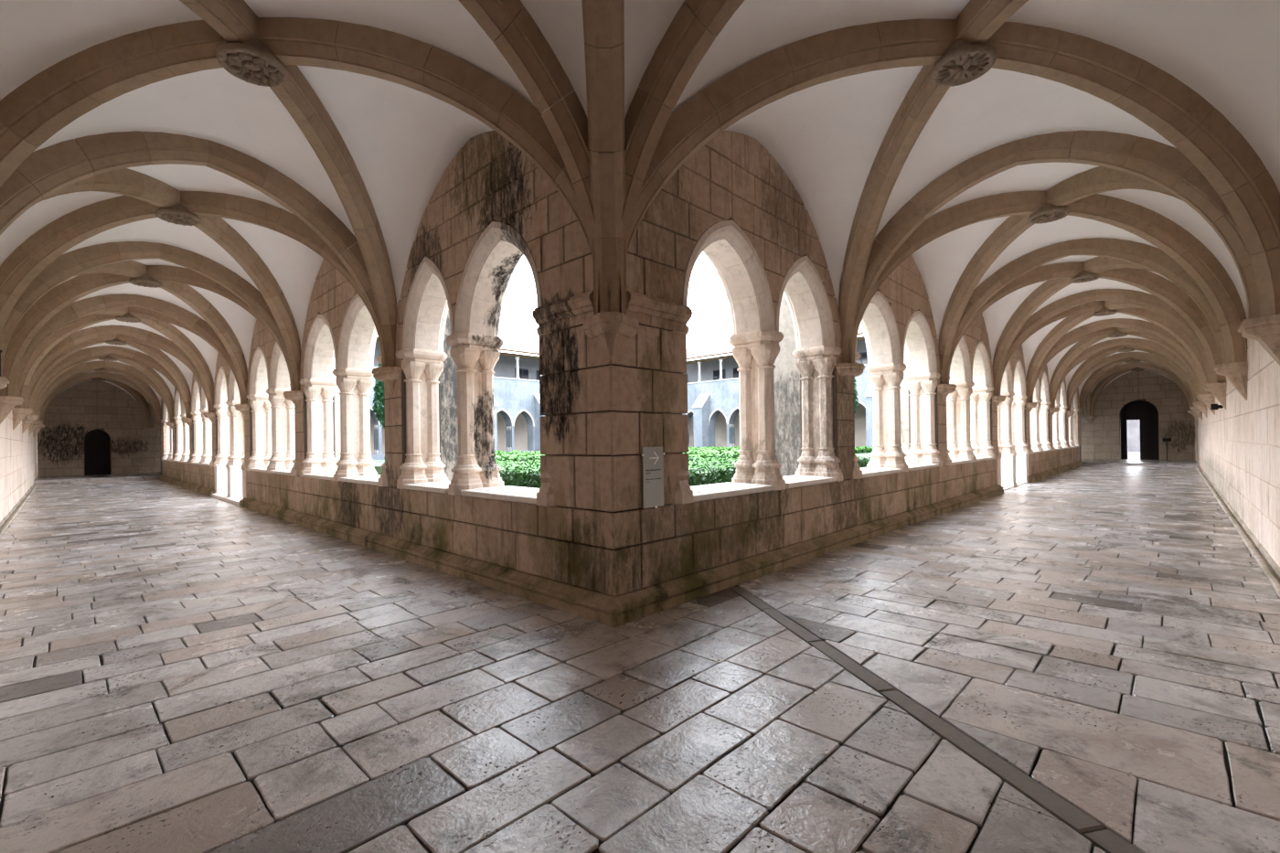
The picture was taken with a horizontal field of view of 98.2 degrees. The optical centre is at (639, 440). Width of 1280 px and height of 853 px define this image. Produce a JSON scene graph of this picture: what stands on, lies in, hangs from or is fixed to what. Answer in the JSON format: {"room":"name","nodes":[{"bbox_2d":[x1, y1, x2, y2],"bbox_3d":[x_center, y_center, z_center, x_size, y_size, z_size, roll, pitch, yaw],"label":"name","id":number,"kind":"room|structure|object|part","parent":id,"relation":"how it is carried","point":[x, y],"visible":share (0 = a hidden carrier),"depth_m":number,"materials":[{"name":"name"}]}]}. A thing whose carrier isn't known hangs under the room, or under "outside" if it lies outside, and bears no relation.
{"room":"monastery cloister","nodes":[
{"label":"monastery cloister","id":0,"kind":"room"},
{"bbox_2d":[0,376,44,537],"bbox_3d":[-15.267,-1.075,13.202,41.979,5.800,0.960,-1,0,44],"label":"wall","id":1,"kind":"structure","parent":0,"point":[18,430],"depth_m":14.86,"materials":[{"name":"stone"}]},
{"bbox_2d":[0,350,2,376],"bbox_3d":[-9.767,-1.171,8.459,0.055,0.410,0.055,-1,0,-24],"label":"rod","id":2,"kind":"object","parent":1,"relation":"on","point":[1,351],"visible":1,"depth_m":8.46,"materials":[{"name":"black metal"}]},
{"bbox_2d":[36,380,160,477],"bbox_3d":[-26.520,-0.899,32.078,0.980,5.800,11.337,-1,0,44],"label":"wall","id":3,"kind":"structure","parent":0,"point":[83,408],"depth_m":29.37,"materials":[{"name":"stone"}]},
{"bbox_2d":[84,429,110,475],"bbox_3d":[-29.029,0.633,29.665,0.120,2.600,1.180,-1,0,44],"label":"door","id":4,"kind":"structure","parent":3,"relation":"in","point":[96,442],"depth_m":29.63,"materials":[{"name":"black wood"}]},
{"bbox_3d":[-29.058,0.634,29.693,0.040,2.600,1.180,-1,0,44],"label":"frame","id":5,"kind":"part","parent":4,"relation":"part of","materials":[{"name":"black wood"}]},
{"bbox_2d":[160,336,544,475],"bbox_3d":[-12.507,-3.543,42.981,7.260,10.926,38.856,-1,0,44],"label":"wall","id":6,"kind":"structure","parent":0,"point":[517,412],"depth_m":43.19,"materials":[{"name":"white paint"}]},
{"bbox_3d":[-9.675,-1.734,42.195,0.110,1.367,33.380,-1,0,44],"label":"arch trim","id":7,"kind":"part","parent":6,"relation":"part of","materials":[{"name":"beige stone"}]},
{"bbox_3d":[-10.520,-5.277,48.595,0.030,1.850,0.530,-1,0,44],"label":"pane","id":8,"kind":"part","parent":6,"relation":"part of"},
{"bbox_3d":[-10.104,-5.282,49.027,0.030,1.850,0.530,-1,0,44],"label":"pane","id":9,"kind":"part","parent":6,"relation":"part of","materials":[{"name":"glass"}]},
{"bbox_2d":[158,130,654,627],"bbox_3d":[-11.904,-1.117,16.779,33.447,5.800,1.395,-1,0,44],"label":"wall","id":10,"kind":"structure","parent":0,"point":[492,207],"depth_m":6.78,"materials":[{"name":"stone"}]},
{"bbox_2d":[166,417,173,460],"bbox_3d":[-21.902,-0.030,26.195,0.488,1.998,0.701,-1,0,44],"label":"column","id":11,"kind":"structure","parent":10,"relation":"on","point":[170,453],"depth_m":26.00,"materials":[{"name":"stone"}]},
{"bbox_2d":[172,416,182,461],"bbox_3d":[-20.288,-0.054,24.640,0.488,1.998,0.701,-1,0,44],"label":"column","id":12,"kind":"structure","parent":10,"relation":"on","point":[177,419],"depth_m":24.44,"materials":[{"name":"stone"}]},
{"bbox_2d":[180,414,190,462],"bbox_3d":[-18.833,-0.076,23.239,0.488,1.998,0.701,-1,0,44],"label":"column","id":13,"kind":"structure","parent":10,"relation":"on","point":[186,428],"depth_m":23.04,"materials":[{"name":"stone"}]},
{"bbox_2d":[190,411,202,463],"bbox_3d":[-16.873,-0.105,21.352,0.488,1.998,0.701,-1,0,44],"label":"column","id":14,"kind":"structure","parent":10,"relation":"on","point":[197,418],"depth_m":21.17,"materials":[{"name":"stone"}]},
{"bbox_2d":[199,408,212,465],"bbox_3d":[-15.418,-0.126,19.950,0.488,1.998,0.701,-1,0,44],"label":"column","id":15,"kind":"structure","parent":10,"relation":"on","point":[207,451],"depth_m":19.76,"materials":[{"name":"stone"}]},
{"bbox_3d":[-9.352,0.743,14.116,1.750,0.077,0.665,-1,0,44],"label":"sill","id":16,"kind":"part","parent":10,"relation":"part of","materials":[{"name":"stone"}]},
{"bbox_2d":[246,394,271,470],"bbox_3d":[-10.045,-0.206,14.774,0.488,1.998,0.701,-1,0,44],"label":"column","id":17,"kind":"structure","parent":10,"relation":"on","point":[260,404],"depth_m":14.64,"materials":[{"name":"stone"}]},
{"bbox_2d":[266,388,295,472],"bbox_3d":[-8.589,-0.228,13.373,0.488,1.998,0.701,-1,0,44],"label":"column","id":18,"kind":"structure","parent":10,"relation":"on","point":[282,410],"depth_m":13.25,"materials":[{"name":"stone"}]},
{"bbox_3d":[-7.803,0.720,12.624,1.750,0.077,0.665,-1,0,44],"label":"sill","id":19,"kind":"part","parent":10,"relation":"part of","materials":[{"name":"stone"}]},
{"bbox_2d":[299,377,338,477],"bbox_3d":[-6.630,-0.257,11.485,0.488,1.998,0.701,-1,0,44],"label":"column","id":20,"kind":"structure","parent":10,"relation":"on","point":[319,393],"depth_m":11.40,"materials":[{"name":"stone"}]},
{"bbox_3d":[-5.938,0.692,10.827,1.750,0.077,0.665,-1,0,44],"label":"sill","id":21,"kind":"part","parent":10,"relation":"part of","materials":[{"name":"stone"}]},
{"bbox_2d":[332,367,377,480],"bbox_3d":[-5.175,-0.279,10.084,0.488,1.998,0.701,-1,0,44],"label":"column","id":22,"kind":"structure","parent":10,"relation":"on","point":[355,385],"depth_m":9.98,"materials":[{"name":"stone"}]},
{"bbox_3d":[-4.389,0.669,9.335,1.750,0.077,0.665,-1,0,44],"label":"sill","id":23,"kind":"part","parent":10,"relation":"part of","materials":[{"name":"stone"}]},
{"bbox_2d":[394,348,447,489],"bbox_3d":[-3.216,-0.308,8.197,0.488,1.998,0.701,-1,0,44],"label":"column","id":24,"kind":"structure","parent":10,"relation":"on","point":[422,368],"depth_m":8.07,"materials":[{"name":"stone"}]},
{"bbox_3d":[-2.696,0.644,7.704,1.271,0.077,0.665,-1,0,44],"label":"sill","id":25,"kind":"part","parent":10,"relation":"part of","materials":[{"name":"stone"}]},
{"bbox_2d":[445,332,504,495],"bbox_3d":[-2.106,-0.324,7.128,0.488,1.998,0.701,-1,0,44],"label":"column","id":26,"kind":"structure","parent":10,"relation":"on","point":[475,357],"depth_m":6.99,"materials":[{"name":"stone"}]},
{"bbox_3d":[-1.385,0.625,6.441,1.570,0.077,0.665,-1,0,44],"label":"sill","id":27,"kind":"part","parent":10,"relation":"part of","materials":[{"name":"stone"}]},
{"bbox_2d":[0,472,1279,852],"bbox_3d":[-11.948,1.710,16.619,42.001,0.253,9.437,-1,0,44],"label":"floor","id":28,"kind":"structure","parent":0,"point":[85,774],"depth_m":3.24,"materials":[{"name":"stone"}]},
{"bbox_2d":[213,404,230,493],"bbox_3d":[-13.452,0.326,18.062,0.500,2.960,0.701,-1,0,44],"label":"column","id":29,"kind":"structure","parent":28,"relation":"on","point":[223,414],"depth_m":17.86,"materials":[{"name":"stone"}]},
{"bbox_2d":[225,400,245,497],"bbox_3d":[-11.997,0.304,16.661,0.500,2.960,0.701,-1,0,44],"label":"column","id":30,"kind":"structure","parent":28,"relation":"on","point":[234,472],"depth_m":16.46,"materials":[{"name":"stone"}]},
{"bbox_2d":[0,0,1279,427],"bbox_3d":[-0.240,-2.745,28.829,43.180,3.340,44.348,-1,0,44],"label":"ceiling","id":31,"kind":"structure","parent":0,"point":[1097,182],"depth_m":6.17,"materials":[{"name":"stone"}]},
{"bbox_2d":[569,130,1084,628],"bbox_3d":[11.301,-1.437,17.608,1.395,5.800,34.676,-1,0,44],"label":"wall","id":32,"kind":"structure","parent":0,"point":[731,201],"depth_m":6.80,"materials":[{"name":"stone"}]},
{"bbox_2d":[638,447,664,508],"bbox_3d":[0.116,0.356,5.285,0.052,0.583,0.323,-1,0,44],"label":"wall sign","id":33,"kind":"object","parent":32,"relation":"attached to","point":[653,457],"visible":1,"depth_m":5.26,"materials":[{"name":"grey metal"}]},
{"bbox_3d":[0.845,0.594,6.483,0.665,0.077,1.570,-1,0,44],"label":"sill","id":34,"kind":"part","parent":32,"relation":"part of","materials":[{"name":"stone"}]},
{"bbox_2d":[727,329,785,490],"bbox_3d":[1.514,-0.374,7.196,0.701,1.998,0.488,-1,0,44],"label":"column","id":35,"kind":"structure","parent":32,"relation":"on","point":[755,353],"depth_m":7.05,"materials":[{"name":"stone"}]},
{"bbox_3d":[2.166,0.577,7.855,0.665,0.077,1.438,-1,0,44],"label":"sill","id":36,"kind":"part","parent":32,"relation":"part of","materials":[{"name":"stone"}]},
{"bbox_2d":[792,345,843,481],"bbox_3d":[2.698,-0.389,8.426,0.701,1.998,0.488,-1,0,44],"label":"column","id":37,"kind":"structure","parent":32,"relation":"on","point":[816,365],"depth_m":8.30,"materials":[{"name":"stone"}]},
{"bbox_3d":[3.884,0.556,9.638,0.665,0.077,1.834,-1,0,44],"label":"sill","id":38,"kind":"part","parent":32,"relation":"part of","materials":[{"name":"stone"}]},
{"bbox_2d":[865,362,908,471],"bbox_3d":[4.643,-0.414,10.446,0.701,1.998,0.488,-1,0,44],"label":"column","id":39,"kind":"structure","parent":32,"relation":"on","point":[885,379],"depth_m":10.34,"materials":[{"name":"stone"}]},
{"bbox_3d":[5.433,0.536,11.247,0.665,0.077,1.834,-1,0,44],"label":"sill","id":40,"kind":"part","parent":32,"relation":"part of","materials":[{"name":"stone"}]},
{"bbox_2d":[904,372,942,467],"bbox_3d":[6.103,-0.432,11.961,0.701,1.998,0.488,-1,0,44],"label":"column","id":41,"kind":"structure","parent":32,"relation":"on","point":[922,387],"depth_m":11.87,"materials":[{"name":"stone"}]},
{"bbox_2d":[947,381,976,461],"bbox_3d":[8.048,-0.457,13.981,0.701,1.998,0.488,-1,0,44],"label":"column","id":42,"kind":"structure","parent":32,"relation":"on","point":[959,432],"depth_m":13.87,"materials":[{"name":"stone"}]},
{"bbox_3d":[7.288,0.512,13.173,0.665,0.077,1.834,-1,0,44],"label":"sill","id":43,"kind":"part","parent":32,"relation":"part of","materials":[{"name":"stone"}]},
{"bbox_2d":[970,386,995,458],"bbox_3d":[9.507,-0.475,15.496,0.701,1.998,0.488,-1,0,44],"label":"column","id":44,"kind":"structure","parent":32,"relation":"on","point":[980,398],"depth_m":15.38,"materials":[{"name":"stone"}]},
{"bbox_3d":[8.837,0.493,14.782,0.665,0.077,1.834,-1,0,44],"label":"sill","id":45,"kind":"part","parent":32,"relation":"part of","materials":[{"name":"stone"}]},
{"bbox_2d":[1029,398,1043,452],"bbox_3d":[14.856,-0.543,21.051,0.701,1.998,0.488,-1,0,44],"label":"column","id":46,"kind":"structure","parent":32,"relation":"on","point":[1034,420],"depth_m":20.87,"materials":[{"name":"stone"}]},
{"bbox_2d":[1038,401,1052,450],"bbox_3d":[16.316,-0.561,22.566,0.701,1.998,0.488,-1,0,44],"label":"column","id":47,"kind":"structure","parent":32,"relation":"on","point":[1044,407],"depth_m":22.38,"materials":[{"name":"stone"}]},
{"bbox_2d":[1052,404,1062,449],"bbox_3d":[18.261,-0.586,24.586,0.701,1.998,0.488,-1,0,44],"label":"column","id":48,"kind":"structure","parent":32,"relation":"on","point":[1056,442],"depth_m":24.39,"materials":[{"name":"stone"}]},
{"bbox_2d":[1058,405,1068,448],"bbox_3d":[19.720,-0.605,26.101,0.701,1.998,0.488,-1,0,44],"label":"column","id":49,"kind":"structure","parent":32,"relation":"on","point":[1062,409],"depth_m":25.91,"materials":[{"name":"stone"}]},
{"bbox_2d":[1068,407,1075,447],"bbox_3d":[21.390,-0.626,27.836,0.701,1.998,0.488,-1,0,44],"label":"column","id":50,"kind":"structure","parent":32,"relation":"on","point":[1072,442],"depth_m":27.64,"materials":[{"name":"stone"}]},
{"bbox_2d":[682,323,1081,460],"bbox_3d":[12.922,-3.894,42.671,34.290,10.926,7.260,-1,0,44],"label":"wall","id":51,"kind":"structure","parent":0,"point":[713,395],"depth_m":45.63,"materials":[{"name":"white paint"}]},
{"bbox_3d":[7.068,-5.516,51.683,0.530,1.850,0.030,-1,0,44],"label":"pane","id":52,"kind":"part","parent":51,"relation":"part of","materials":[{"name":"glass"}]},
{"bbox_3d":[8.667,-5.540,50.143,0.530,1.850,0.030,-1,0,44],"label":"pane","id":53,"kind":"part","parent":51,"relation":"part of","materials":[{"name":"glass"}]},
{"bbox_3d":[10.516,-2.013,41.449,32.480,1.367,0.110,-1,0,44],"label":"arch trim","id":54,"kind":"part","parent":51,"relation":"part of","materials":[{"name":"beige stone"}]},
{"bbox_3d":[17.093,-5.665,42.027,0.530,1.850,0.030,-1,0,44],"label":"pane","id":55,"kind":"part","parent":51,"relation":"part of","materials":[{"name":"glass"}]},
{"bbox_2d":[729,458,1279,852],"bbox_3d":[12.696,1.407,18.112,10.344,0.183,40.755,-1,0,44],"label":"floor","id":56,"kind":"structure","parent":0,"point":[1188,698],"depth_m":4.33,"materials":[{"name":"grey stone"}]},
{"bbox_2d":[997,392,1017,487],"bbox_3d":[11.459,-0.019,17.515,0.701,2.960,0.500,-1,0,44],"label":"column","id":57,"kind":"structure","parent":56,"relation":"on","point":[1007,450],"depth_m":17.32,"materials":[{"name":"stone"}]},
{"bbox_2d":[1011,394,1029,482],"bbox_3d":[12.918,-0.037,19.031,0.701,2.960,0.500,-1,0,44],"label":"column","id":58,"kind":"structure","parent":56,"relation":"on","point":[1018,403],"depth_m":18.84,"materials":[{"name":"stone"}]},
{"bbox_2d":[1162,437,1171,460],"bbox_3d":[28.450,0.495,29.944,0.340,1.230,0.320,-1,0,44],"label":"stand","id":59,"kind":"object","parent":56,"relation":"on","point":[1167,440],"visible":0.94,"depth_m":29.93,"materials":[{"name":"black metal"}]},
{"bbox_3d":[28.432,-0.024,29.933,0.340,0.190,0.270,-1,0,44],"label":"panel","id":60,"kind":"part","parent":59,"relation":"part of","materials":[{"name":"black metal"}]},
{"bbox_2d":[1080,370,1195,460],"bbox_3d":[25.952,-1.621,34.003,11.455,5.800,1.180,-1,0,44],"label":"wall","id":61,"kind":"structure","parent":0,"point":[1100,432],"depth_m":31.34,"materials":[{"name":"stone"}]},
{"bbox_2d":[1120,400,1158,459],"bbox_3d":[28.818,-0.762,32.003,2.000,3.800,0.600,-1,0,44],"label":"door","id":62,"kind":"structure","parent":61,"relation":"in","point":[1146,412],"depth_m":31.65,"materials":[{"name":"black wood"}]},
{"bbox_3d":[28.669,-0.761,31.848,2.000,3.800,0.030,-1,0,44],"label":"frame","id":63,"kind":"part","parent":62,"relation":"part of","materials":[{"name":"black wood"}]},
{"bbox_2d":[1187,307,1279,597],"bbox_3d":[14.984,-1.491,14.184,0.960,5.800,43.148,-1,0,44],"label":"wall","id":64,"kind":"structure","parent":0,"point":[1238,443],"depth_m":8.39,"materials":[{"name":"stone"}]},
{"bbox_2d":[1210,404,1223,410],"bbox_3d":[13.709,-0.795,13.181,0.202,0.140,0.180,-1,0,44],"label":"floodlight","id":65,"kind":"object","parent":64,"relation":"attached to","point":[1212,406],"visible":0.89,"depth_m":13.13,"materials":[{"name":"black metal"}]},
{"bbox_3d":[-0.262,1.685,28.823,32.027,0.100,33.196,-1,0,44],"label":"path","id":66,"kind":"object","parent":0,"visible":0},
{"bbox_2d":[372,354,384,428],"bbox_3d":[-6.212,-0.482,14.023,1.014,4.366,1.022,-1,0,44],"label":"cypress tree","id":67,"kind":"object","parent":66,"relation":"on","point":[378,389],"visible":0.09,"depth_m":13.72,"materials":[{"name":"green plant"}]},
{"bbox_3d":[-0.261,1.795,28.823,32.027,0.280,33.196,-1,0,44],"label":"ground","id":68,"kind":"structure","parent":0,"visible":0},
{"bbox_2d":[373,456,722,488],"bbox_3d":[-8.786,1.187,19.587,26.458,1.223,3.079,-1,0,44],"label":"box hedge","id":69,"kind":"object","parent":68,"relation":"on","point":[523,474],"visible":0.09,"depth_m":11.64,"materials":[{"name":"green plant"}]},
{"bbox_2d":[384,449,738,463],"bbox_3d":[-5.221,1.165,26.779,19.612,1.287,6.688,-1,0,44],"label":"box hedge","id":70,"kind":"object","parent":68,"relation":"on","point":[516,455],"visible":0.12,"depth_m":22.63,"materials":[{"name":"green plant"}]},
{"bbox_2d":[682,445,873,456],"bbox_3d":[2.240,1.070,34.081,19.020,1.292,14.369,-1,0,44],"label":"box hedge","id":71,"kind":"object","parent":68,"relation":"on","point":[734,450],"visible":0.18,"depth_m":31.08,"materials":[{"name":"green plant"}]},
{"bbox_2d":[688,452,870,483],"bbox_3d":[9.250,0.942,21.426,3.114,1.212,24.535,-1,0,44],"label":"box hedge","id":72,"kind":"object","parent":68,"relation":"on","point":[728,470],"visible":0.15,"depth_m":12.82,"materials":[{"name":"green plant"}]},
{"bbox_2d":[853,376,858,414],"bbox_3d":[5.478,-0.645,15.233,1.085,4.373,1.032,-1,0,44],"label":"cypress tree","id":73,"kind":"object","parent":68,"relation":"on","point":[856,405],"visible":0.03,"depth_m":15.01,"materials":[{"name":"green plant"}]},
{"label":"outside","id":74,"kind":"structure","parent":0,"visible":0},
{"bbox_2d":[1128,451,1140,458],"bbox_3d":[42.319,1.067,46.236,24.000,0.200,39.100,-1,0,44],"label":"street","id":75,"kind":"structure","parent":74,"point":[1131,454],"depth_m":39.15,"materials":[{"name":"white"}]},
{"bbox_2d":[1127,419,1140,451],"bbox_3d":[44.717,-1.662,50.210,12.600,5.200,6.800,-1,0,44],"label":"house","id":76,"kind":"structure","parent":75,"relation":"on","point":[1133,425],"depth_m":47.97,"materials":[{"name":"white"}]}
]}

